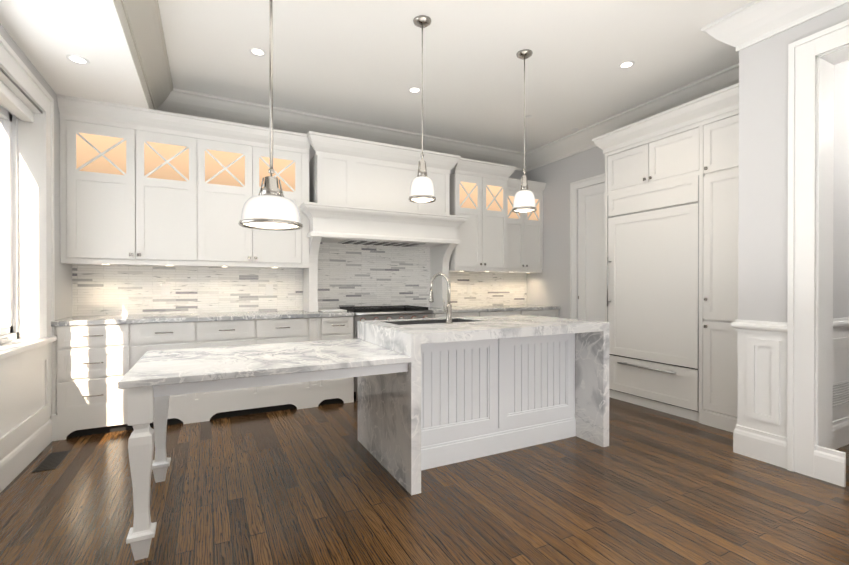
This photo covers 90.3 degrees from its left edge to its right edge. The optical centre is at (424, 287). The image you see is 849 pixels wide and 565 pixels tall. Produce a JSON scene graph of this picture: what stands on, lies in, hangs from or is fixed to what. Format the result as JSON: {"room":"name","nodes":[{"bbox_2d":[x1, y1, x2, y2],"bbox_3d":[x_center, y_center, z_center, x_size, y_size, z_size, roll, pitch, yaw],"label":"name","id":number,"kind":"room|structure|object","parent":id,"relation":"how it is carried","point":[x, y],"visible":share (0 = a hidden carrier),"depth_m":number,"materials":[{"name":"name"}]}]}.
{"room":"kitchen","nodes":[
{"label":"kitchen","id":0,"kind":"room"},
{"bbox_2d":[0,24,71,319],"bbox_3d":[-1.591,-0.344,0.478,0.235,3.050,7.600,0,0,-27],"label":"wall","id":1,"kind":"structure","parent":0,"point":[63,290],"depth_m":3.40,"materials":[{"name":"grey paint"}]},
{"bbox_2d":[0,417,51,492],"bbox_3d":[-1.297,1.082,0.189,0.020,0.200,6.808,0,0,-27],"label":"baseboard","id":2,"kind":"structure","parent":1,"relation":"attached to","point":[17,459],"depth_m":2.73,"materials":[{"name":"white wood"}]},
{"bbox_2d":[0,35,54,343],"bbox_3d":[-2.475,-0.531,2.238,0.267,1.810,2.110,0,0,-27],"label":"window","id":3,"kind":"structure","parent":1,"relation":"in","point":[36,283],"depth_m":3.05,"materials":[{"name":"white glass"}]},
{"bbox_2d":[0,336,56,456],"bbox_3d":[-1.361,0.681,0.190,0.190,0.603,6.870,0,0,-27],"label":"wainscoting","id":4,"kind":"structure","parent":1,"relation":"attached to","point":[25,387],"depth_m":2.76,"materials":[{"name":"white wood"}]},
{"bbox_2d":[72,144,526,315],"bbox_3d":[-0.934,-0.361,4.995,5.900,3.050,0.158,0,0,-27],"label":"wall","id":5,"kind":"structure","parent":0,"point":[349,275],"depth_m":4.64,"materials":[{"name":"grey tile"}]},
{"bbox_2d":[57,94,204,265],"bbox_3d":[-2.596,-0.897,3.854,1.053,1.310,0.366,0,0,-27],"label":"upper cabinet","id":6,"kind":"object","parent":5,"relation":"attached to","point":[139,186],"depth_m":3.67,"materials":[{"name":"white wood"}]},
{"bbox_2d":[113,0,176,112],"bbox_3d":[-0.822,-1.706,0.782,0.165,0.329,7.450,0,0,-27],"label":"ceiling beam","id":7,"kind":"structure","parent":5,"relation":"attached to","point":[140,20],"depth_m":3.09,"materials":[{"name":"grey paint"}]},
{"bbox_2d":[161,284,169,296],"bbox_3d":[-2.510,0.027,4.097,0.075,0.120,0.005,0,0,-27],"label":"electrical outlet plate","id":8,"kind":"object","parent":5,"relation":"attached to","point":[165,290],"depth_m":4.09,"materials":[{"name":"white plastic"}]},
{"bbox_2d":[205,118,309,265],"bbox_3d":[-1.758,-0.898,4.283,1.089,1.310,0.366,0,0,-27],"label":"upper cabinet","id":9,"kind":"object","parent":5,"relation":"attached to","point":[237,158],"depth_m":4.10,"materials":[{"name":"white"}]},
{"bbox_2d":[266,284,272,295],"bbox_3d":[-1.665,0.026,4.530,0.075,0.120,0.005,0,0,-27],"label":"electrical outlet plate","id":10,"kind":"object","parent":5,"relation":"attached to","point":[269,287],"depth_m":4.53,"materials":[{"name":"white plastic"}]},
{"bbox_2d":[177,89,532,171],"bbox_3d":[-0.437,-1.784,5.072,4.400,0.205,0.165,0,0,-27],"label":"crown molding","id":11,"kind":"structure","parent":5,"relation":"attached to","point":[190,103],"depth_m":4.69,"materials":[{"name":"grey wood"}]},
{"bbox_2d":[300,131,468,311],"bbox_3d":[-0.459,-0.653,4.801,1.899,1.805,0.616,0,0,-27],"label":"mantle","id":12,"kind":"object","parent":5,"relation":"attached to","point":[359,191],"visible":0.88,"depth_m":4.58,"materials":[{"name":"white wood"}]},
{"bbox_2d":[467,285,471,293],"bbox_3d":[0.605,0.021,5.692,0.075,0.120,0.005,0,0,-27],"label":"electrical outlet plate","id":13,"kind":"object","parent":5,"relation":"attached to","point":[469,287],"depth_m":5.69,"materials":[{"name":"white plastic"}]},
{"bbox_2d":[449,158,512,269],"bbox_3d":[0.654,-0.903,5.490,0.845,1.310,0.416,0,0,-27],"label":"upper cabinet","id":14,"kind":"object","parent":5,"relation":"attached to","point":[495,233],"depth_m":5.29,"materials":[{"name":"white wood"}]},
{"bbox_2d":[513,178,544,269],"bbox_3d":[1.262,-0.842,5.841,0.672,1.185,0.346,0,0,-27],"label":"upper cabinet","id":15,"kind":"object","parent":5,"relation":"attached to","point":[527,227],"depth_m":5.74,"materials":[{"name":"white wood"}]},
{"bbox_2d":[377,327,396,351],"bbox_3d":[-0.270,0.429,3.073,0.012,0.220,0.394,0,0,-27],"label":"countertop","id":16,"kind":"structure","parent":0,"relation":"attached to","point":[387,339],"depth_m":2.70,"materials":[{"name":"white stone"}]},
{"bbox_2d":[381,323,456,334],"bbox_3d":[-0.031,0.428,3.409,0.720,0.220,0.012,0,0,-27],"label":"countertop","id":17,"kind":"structure","parent":0,"relation":"attached to","point":[452,327],"depth_m":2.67,"materials":[{"name":"white stone"}]},
{"bbox_2d":[0,397,848,564],"bbox_3d":[1.607,1.205,2.121,7.800,0.060,7.800,0,0,-27],"label":"floor","id":18,"kind":"structure","parent":0,"point":[320,485],"depth_m":2.30,"materials":[{"name":"brown wood"}]},
{"bbox_2d":[32,450,70,472],"bbox_3d":[-2.512,1.169,2.854,0.115,0.006,0.340,0,0,-27],"label":"floor vent","id":19,"kind":"object","parent":18,"relation":"in","point":[52,461],"visible":1,"depth_m":2.84,"materials":[{"name":"black metal"}]},
{"bbox_2d":[50,324,189,440],"bbox_3d":[-2.582,0.731,3.701,0.932,0.875,0.644,0,0,-27],"label":"base cabinet","id":20,"kind":"object","parent":18,"relation":"on","point":[96,358],"depth_m":3.35,"materials":[{"name":"white wood"}]},
{"bbox_2d":[51,310,353,327],"bbox_3d":[-1.926,0.273,4.028,2.399,0.039,0.660,0,0,-27],"label":"countertop","id":21,"kind":"structure","parent":20,"relation":"on","point":[176,318],"depth_m":3.72,"materials":[{"name":"grey stone"}]},
{"bbox_2d":[318,308,346,311],"bbox_3d":[-1.005,0.243,4.532,0.250,0.015,0.360,0,0,-27],"label":"cutting board","id":22,"kind":"object","parent":21,"relation":"on","point":[332,310],"visible":0.81,"depth_m":4.40,"materials":[{"name":"white"}]},
{"bbox_2d":[190,320,205,422],"bbox_3d":[-2.117,0.730,3.939,0.112,0.875,0.644,0,0,-27],"label":"base cabinet","id":23,"kind":"object","parent":18,"relation":"on","point":[197,332],"depth_m":3.66,"materials":[{"name":"white wood"}]},
{"bbox_2d":[206,320,305,420],"bbox_3d":[-1.695,0.730,4.155,0.836,0.875,0.644,0,0,-27],"label":"base cabinet","id":24,"kind":"object","parent":18,"relation":"on","point":[219,333],"depth_m":3.87,"materials":[{"name":"white wood"}]},
{"bbox_2d":[118,338,411,560],"bbox_3d":[-0.886,0.781,2.483,1.352,0.785,0.940,0,0,-27],"label":"table","id":25,"kind":"object","parent":18,"relation":"on","point":[152,381],"visible":1,"depth_m":2.11,"materials":[{"name":"stone"}]},
{"bbox_2d":[302,316,321,407],"bbox_3d":[-1.246,0.729,4.385,0.174,0.875,0.644,0,0,-27],"label":"base cabinet","id":26,"kind":"object","parent":18,"relation":"on","point":[311,329],"depth_m":4.11,"materials":[{"name":"white wood"}]},
{"bbox_2d":[322,316,353,404],"bbox_3d":[-1.027,0.728,4.497,0.372,0.875,0.644,0,0,-27],"label":"base cabinet","id":27,"kind":"object","parent":18,"relation":"on","point":[340,390],"depth_m":4.22,"materials":[{"name":"white wood"}]},
{"bbox_2d":[337,305,432,400],"bbox_3d":[-0.441,0.692,4.759,0.904,0.945,0.711,0,0,-27],"label":"range","id":28,"kind":"object","parent":18,"relation":"on","point":[369,313],"visible":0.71,"depth_m":4.50,"materials":[{"name":"silver metal"}]},
{"bbox_2d":[433,312,485,317],"bbox_3d":[0.260,0.726,5.155,0.698,0.875,0.644,0,0,-27],"label":"base cabinet","id":29,"kind":"object","parent":18,"relation":"on","point":[435,314],"depth_m":4.87,"materials":[{"name":"white"}]},
{"bbox_2d":[428,304,557,311],"bbox_3d":[0.794,0.268,5.421,1.893,0.039,0.660,0,0,-27],"label":"countertop","id":30,"kind":"structure","parent":29,"relation":"on","point":[489,308],"depth_m":5.28,"materials":[{"name":"grey stone"}]},
{"bbox_2d":[365,343,576,478],"bbox_3d":[0.369,0.855,3.294,1.494,0.631,0.693,0,0,-27],"label":"kitchen island","id":31,"kind":"object","parent":18,"relation":"on","point":[466,388],"depth_m":2.91,"materials":[{"name":"wood"}]},
{"bbox_2d":[429,273,452,323],"bbox_3d":[0.118,0.073,3.063,0.104,0.365,0.205,0,0,-27],"label":"faucet","id":32,"kind":"object","parent":31,"relation":"on","point":[448,310],"visible":1,"depth_m":3.00,"materials":[{"name":"silver metal"}]},
{"bbox_2d":[486,312,517,315],"bbox_3d":[0.783,0.725,5.423,0.478,0.875,0.644,0,0,-27],"label":"base cabinet","id":33,"kind":"object","parent":18,"relation":"on","point":[487,313],"depth_m":5.13,"materials":[{"name":"white"}]},
{"bbox_2d":[518,308,559,317],"bbox_3d":[1.315,0.724,5.696,0.717,0.875,0.644,0,0,-27],"label":"base cabinet","id":34,"kind":"object","parent":18,"relation":"on","point":[554,312],"depth_m":5.48,"materials":[{"name":"white"}]},
{"bbox_2d":[592,83,738,431],"bbox_3d":[2.360,-0.215,3.952,0.442,2.765,1.577,0,0,-27],"label":"tall cabinet","id":35,"kind":"object","parent":18,"relation":"on","point":[671,234],"visible":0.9,"depth_m":3.83,"materials":[{"name":"white wood"}]},
{"bbox_2d":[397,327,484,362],"bbox_3d":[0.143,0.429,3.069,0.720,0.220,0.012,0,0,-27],"label":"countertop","id":36,"kind":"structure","parent":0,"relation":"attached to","point":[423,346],"depth_m":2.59,"materials":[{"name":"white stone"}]},
{"bbox_2d":[158,0,753,152],"bbox_3d":[1.607,-1.925,2.109,7.800,0.100,7.800,0,0,-27],"label":"ceiling","id":37,"kind":"structure","parent":0,"point":[360,61],"depth_m":3.47,"materials":[{"name":"white paint"}]},
{"bbox_2d":[0,0,148,108],"bbox_3d":[-1.174,-1.704,0.602,0.626,0.330,7.450,0,0,-27],"label":"soffit ceiling","id":38,"kind":"structure","parent":37,"relation":"attached to","point":[48,36],"depth_m":2.70,"materials":[{"name":"white paint"}]},
{"bbox_2d":[66,55,89,64],"bbox_3d":[-2.354,-1.545,2.869,0.124,0.005,0.124,0,0,-36],"label":"recessed light","id":39,"kind":"object","parent":38,"relation":"in","point":[73,58],"depth_m":2.87,"materials":[{"name":"white"}]},
{"bbox_2d":[249,48,265,56],"bbox_3d":[-1.330,-1.877,3.370,0.124,0.005,0.124,0,0,18],"label":"recessed light","id":40,"kind":"object","parent":37,"relation":"in","point":[254,52],"depth_m":3.37,"materials":[{"name":"white"}]},
{"bbox_2d":[238,0,302,230],"bbox_3d":[-0.910,-1.119,2.509,0.362,1.514,0.362,0,0,-27],"label":"pendant light","id":41,"kind":"object","parent":37,"relation":"hanging from","point":[271,207],"visible":1,"depth_m":2.46,"materials":[{"name":"silver metal"}]},
{"bbox_2d":[408,87,420,93],"bbox_3d":[-0.093,-1.879,4.026,0.124,0.005,0.124,0,0,36],"label":"recessed light","id":42,"kind":"object","parent":37,"relation":"in","point":[415,90],"depth_m":4.03,"materials":[{"name":"white"}]},
{"bbox_2d":[409,15,435,202],"bbox_3d":[-0.016,-1.246,2.978,0.194,1.264,0.194,0,0,-27],"label":"pendant light","id":43,"kind":"object","parent":37,"relation":"hanging from","point":[422,190],"visible":1,"depth_m":2.94,"materials":[{"name":"silver metal"}]},
{"bbox_2d":[512,49,536,212],"bbox_3d":[0.803,-1.247,3.397,0.194,1.264,0.194,0,0,-27],"label":"pendant light","id":44,"kind":"object","parent":37,"relation":"hanging from","point":[524,200],"visible":1,"depth_m":3.36,"materials":[{"name":"silver metal"}]},
{"bbox_2d":[618,61,634,68],"bbox_3d":[1.705,-1.877,3.563,0.124,0.005,0.124,0,0,18],"label":"recessed light","id":45,"kind":"object","parent":37,"relation":"in","point":[624,65],"depth_m":3.56,"materials":[{"name":"white"}]},
{"bbox_2d":[457,323,488,354],"bbox_3d":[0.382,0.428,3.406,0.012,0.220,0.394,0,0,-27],"label":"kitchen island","id":46,"kind":"structure","parent":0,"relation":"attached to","point":[459,328],"depth_m":2.67,"materials":[{"name":"white stone"}]},
{"bbox_2d":[526,146,604,318],"bbox_3d":[2.234,-0.361,4.852,0.150,3.050,3.300,0,0,-27],"label":"wall","id":47,"kind":"structure","parent":0,"point":[549,285],"depth_m":5.59,"materials":[{"name":"grey paint"}]},
{"bbox_2d":[570,173,604,321],"bbox_3d":[2.046,-0.081,5.021,0.032,2.490,0.800,0,0,-27],"label":"door","id":48,"kind":"structure","parent":47,"relation":"attached to","point":[587,252],"depth_m":5.14,"materials":[{"name":"white wood"}]},
{"bbox_2d":[525,71,738,168],"bbox_3d":[2.171,-1.782,4.623,0.165,0.205,2.960,0,0,-27],"label":"crown molding","id":49,"kind":"structure","parent":47,"relation":"attached to","point":[579,141],"depth_m":4.57,"materials":[{"name":"grey wood"}]},
{"bbox_2d":[738,17,848,322],"bbox_3d":[3.191,-0.354,3.246,1.950,3.050,0.430,0,0,-27],"label":"wall","id":50,"kind":"structure","parent":0,"point":[763,199],"depth_m":2.89,"materials":[{"name":"grey paint"}]},
{"bbox_2d":[721,52,738,75],"bbox_3d":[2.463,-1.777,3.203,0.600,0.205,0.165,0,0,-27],"label":"crown molding","id":51,"kind":"structure","parent":50,"relation":"attached to","point":[733,70],"depth_m":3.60,"materials":[{"name":"grey wood"}]},
{"bbox_2d":[832,416,848,447],"bbox_3d":[3.309,1.071,3.239,1.750,0.200,0.020,0,0,-27],"label":"baseboard","id":52,"kind":"structure","parent":50,"relation":"attached to","point":[840,426],"depth_m":3.10,"materials":[{"name":"white wood"}]},
{"bbox_2d":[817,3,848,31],"bbox_3d":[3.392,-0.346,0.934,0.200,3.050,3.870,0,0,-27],"label":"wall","id":53,"kind":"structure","parent":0,"point":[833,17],"depth_m":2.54,"materials":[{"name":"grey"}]},
{"bbox_2d":[701,0,848,51],"bbox_3d":[3.094,-1.769,1.109,0.165,0.205,4.465,0,0,-27],"label":"crown molding","id":54,"kind":"structure","parent":53,"relation":"attached to","point":[749,24],"depth_m":2.79,"materials":[{"name":"grey"}]},
{"bbox_2d":[733,424,845,486],"bbox_3d":[2.341,1.072,2.749,0.020,0.200,0.590,0,0,-27],"label":"baseboard","id":55,"kind":"structure","parent":53,"relation":"attached to","point":[829,464],"depth_m":2.77,"materials":[{"name":"white wood"}]},
{"bbox_2d":[730,19,848,477],"bbox_3d":[2.661,-0.191,2.332,0.240,2.730,1.644,0,0,-27],"label":"trim","id":56,"kind":"structure","parent":53,"relation":"attached to","point":[793,379],"depth_m":2.62,"materials":[{"name":"white wood"}]}
]}

